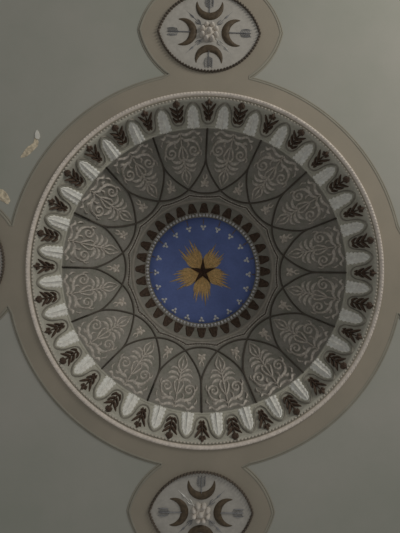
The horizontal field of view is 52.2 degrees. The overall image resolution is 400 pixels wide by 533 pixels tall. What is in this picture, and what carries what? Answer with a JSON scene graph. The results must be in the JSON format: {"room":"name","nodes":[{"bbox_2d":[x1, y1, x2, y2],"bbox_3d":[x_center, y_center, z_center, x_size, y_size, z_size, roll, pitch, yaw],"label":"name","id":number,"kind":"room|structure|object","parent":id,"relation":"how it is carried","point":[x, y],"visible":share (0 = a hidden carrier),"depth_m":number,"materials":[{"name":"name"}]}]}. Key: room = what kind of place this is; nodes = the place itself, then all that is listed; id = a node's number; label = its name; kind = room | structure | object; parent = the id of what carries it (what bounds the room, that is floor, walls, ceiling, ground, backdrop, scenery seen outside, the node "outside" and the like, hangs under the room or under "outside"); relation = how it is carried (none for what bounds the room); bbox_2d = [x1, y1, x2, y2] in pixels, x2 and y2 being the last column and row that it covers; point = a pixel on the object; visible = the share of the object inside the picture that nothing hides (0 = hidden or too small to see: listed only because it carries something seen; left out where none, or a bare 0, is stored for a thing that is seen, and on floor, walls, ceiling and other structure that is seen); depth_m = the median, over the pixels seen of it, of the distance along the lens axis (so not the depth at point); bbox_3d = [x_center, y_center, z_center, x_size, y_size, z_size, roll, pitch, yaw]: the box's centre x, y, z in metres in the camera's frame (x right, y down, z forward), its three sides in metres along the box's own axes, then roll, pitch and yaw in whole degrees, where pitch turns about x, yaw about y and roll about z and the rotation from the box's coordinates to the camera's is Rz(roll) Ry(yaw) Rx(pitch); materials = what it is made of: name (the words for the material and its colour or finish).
{"room":"domed hall","nodes":[
{"label":"domed hall","id":0,"kind":"room"},
{"bbox_2d":[0,0,399,532],"bbox_3d":[0.071,0.039,5.097,10.400,0.011,10.400,1,-91,-1],"label":"ceiling","id":1,"kind":"structure","parent":0,"point":[59,59],"depth_m":5.10,"materials":[{"name":"paint"}]},
{"bbox_2d":[0,242,4,283],"bbox_3d":[-2.927,-0.043,5.018,1.023,0.144,1.308,1,-91,-1],"label":"medallion","id":2,"kind":"object","parent":1,"relation":"attached to","point":[2,256],"visible":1,"depth_m":5.04,"materials":[{"name":"paint"}]},
{"bbox_2d":[0,0,399,532],"bbox_3d":[0.071,0.039,5.095,5.784,0.016,5.784,-44,-90,-1],"label":"trim","id":3,"kind":"structure","parent":1,"relation":"attached to","point":[228,462],"depth_m":5.08,"materials":[{"name":"beige paint"}]},
{"bbox_2d":[148,471,253,532],"bbox_3d":[0.012,3.037,5.012,1.308,0.144,1.023,1,-91,-1],"label":"medallion","id":4,"kind":"object","parent":1,"relation":"attached to","point":[195,501],"visible":1,"depth_m":5.04,"materials":[{"name":"paint"}]},
{"bbox_2d":[25,91,383,449],"bbox_3d":[0.068,0.042,5.332,4.634,0.568,4.634,1,-91,-1],"label":"frieze","id":5,"kind":"object","parent":1,"relation":"attached to","point":[327,170],"visible":1,"depth_m":5.27,"materials":[{"name":"paint"}]},
{"bbox_2d":[60,126,348,414],"bbox_3d":[0.057,0.054,6.231,3.968,1.291,3.968,1,-91,-1],"label":"dome","id":6,"kind":"object","parent":5,"relation":"on","point":[300,314],"visible":1,"depth_m":6.32,"materials":[{"name":"paint"}]},
{"bbox_2d":[107,264,119,272],"bbox_3d":[-1.415,0.030,6.649,0.180,0.169,0.138,1,-91,-1],"label":"flower","id":7,"kind":"object","parent":6,"relation":"on","point":[111,268],"depth_m":6.65,"materials":[{"name":"paint"}]},
{"bbox_2d":[113,297,125,306],"bbox_3d":[-1.315,0.594,6.642,0.180,0.169,0.138,-21,-90,-1],"label":"flower","id":8,"kind":"object","parent":6,"relation":"on","point":[117,301],"depth_m":6.65,"materials":[{"name":"paint"}]},
{"bbox_2d":[115,230,127,239],"bbox_3d":[-1.292,-0.529,6.657,0.180,0.169,0.138,24,-91,0],"label":"flower","id":9,"kind":"object","parent":6,"relation":"on","point":[119,234],"depth_m":6.67,"materials":[{"name":"paint"}]},
{"bbox_2d":[133,326,144,337],"bbox_3d":[-1.006,1.076,6.639,0.180,0.169,0.138,-44,-90,-1],"label":"flower","id":10,"kind":"object","parent":6,"relation":"on","point":[138,331],"depth_m":6.65,"materials":[{"name":"paint"}]},
{"bbox_2d":[136,200,147,211],"bbox_3d":[-0.965,-0.999,6.668,0.138,0.169,0.180,-44,-90,-1],"label":"flower","id":11,"kind":"object","parent":6,"relation":"on","point":[141,205],"depth_m":6.68,"materials":[{"name":"paint"}]},
{"bbox_2d":[163,346,172,358],"bbox_3d":[-0.537,1.404,6.641,0.138,0.169,0.180,24,-91,0],"label":"flower","id":12,"kind":"object","parent":6,"relation":"on","point":[167,350],"depth_m":6.65,"materials":[{"name":"paint"}]},
{"bbox_2d":[167,180,175,193],"bbox_3d":[-0.482,-1.307,6.678,0.138,0.169,0.180,-21,-90,-1],"label":"flower","id":13,"kind":"object","parent":6,"relation":"on","point":[171,184],"depth_m":6.68,"materials":[{"name":"paint"}]},
{"bbox_2d":[197,354,205,365],"bbox_3d":[0.023,1.527,6.646,0.138,0.169,0.180,1,-91,-1],"label":"flower","id":14,"kind":"object","parent":6,"relation":"on","point":[201,358],"depth_m":6.65,"materials":[{"name":"paint"}]},
{"bbox_2d":[150,217,254,322],"bbox_3d":[0.044,0.068,7.291,2.320,0.029,2.320,1,-91,-1],"label":"roundel","id":15,"kind":"object","parent":6,"relation":"attached to","point":[238,262],"visible":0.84,"depth_m":7.30,"materials":[{"name":"paint"}]},
{"bbox_2d":[170,240,230,305],"bbox_3d":[0.009,0.111,7.250,1.112,0.111,1.181,1,-91,-1],"label":"star ornament","id":16,"kind":"object","parent":15,"relation":"attached to","point":[203,272],"visible":1,"depth_m":7.29,"materials":[{"name":"brown metal"}]},
{"bbox_2d":[131,199,274,341],"bbox_3d":[0.047,0.066,7.101,2.426,0.479,2.426,16,-91,0],"label":"rim","id":17,"kind":"object","parent":6,"relation":"attached to","point":[242,222],"visible":1,"depth_m":7.00,"materials":[{"name":"paint"}]},
{"bbox_2d":[201,174,208,186],"bbox_3d":[0.082,-1.407,6.686,0.138,0.169,0.180,1,-91,-1],"label":"flower","id":18,"kind":"object","parent":6,"relation":"on","point":[204,177],"depth_m":6.69,"materials":[{"name":"paint"}]},
{"bbox_2d":[230,347,239,359],"bbox_3d":[0.586,1.427,6.654,0.138,0.169,0.180,-21,-90,-1],"label":"flower","id":19,"kind":"object","parent":6,"relation":"on","point":[234,351],"depth_m":6.66,"materials":[{"name":"paint"}]},
{"bbox_2d":[233,182,242,194],"bbox_3d":[0.641,-1.284,6.691,0.138,0.169,0.180,24,-91,0],"label":"flower","id":20,"kind":"object","parent":6,"relation":"on","point":[237,186],"depth_m":6.70,"materials":[{"name":"paint"}]},
{"bbox_2d":[258,328,270,340],"bbox_3d":[1.069,1.118,6.664,0.138,0.169,0.180,-44,-90,-1],"label":"flower","id":21,"kind":"object","parent":6,"relation":"on","point":[264,334],"depth_m":6.67,"materials":[{"name":"paint"}]},
{"bbox_2d":[260,203,272,214],"bbox_3d":[1.111,-0.957,6.693,0.180,0.169,0.138,-44,-90,-1],"label":"flower","id":22,"kind":"object","parent":6,"relation":"on","point":[266,208],"depth_m":6.70,"materials":[{"name":"paint"}]},
{"bbox_2d":[278,300,291,309],"bbox_3d":[1.397,0.649,6.675,0.180,0.169,0.138,24,-91,0],"label":"flower","id":23,"kind":"object","parent":6,"relation":"on","point":[282,304],"depth_m":6.68,"materials":[{"name":"paint"}]},
{"bbox_2d":[279,234,292,243],"bbox_3d":[1.419,-0.474,6.690,0.180,0.169,0.138,-21,-90,-1],"label":"flower","id":24,"kind":"object","parent":6,"relation":"on","point":[283,238],"depth_m":6.70,"materials":[{"name":"paint"}]},
{"bbox_2d":[286,268,298,275],"bbox_3d":[1.520,0.090,6.684,0.180,0.169,0.138,1,-91,-1],"label":"flower","id":25,"kind":"object","parent":6,"relation":"on","point":[289,271],"depth_m":6.69,"materials":[{"name":"paint"}]},
{"bbox_2d":[157,0,260,72],"bbox_3d":[0.117,-2.939,5.094,1.308,0.144,1.023,1,-91,-1],"label":"medallion","id":26,"kind":"object","parent":1,"relation":"attached to","point":[205,36],"visible":1,"depth_m":5.12,"materials":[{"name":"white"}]}
]}

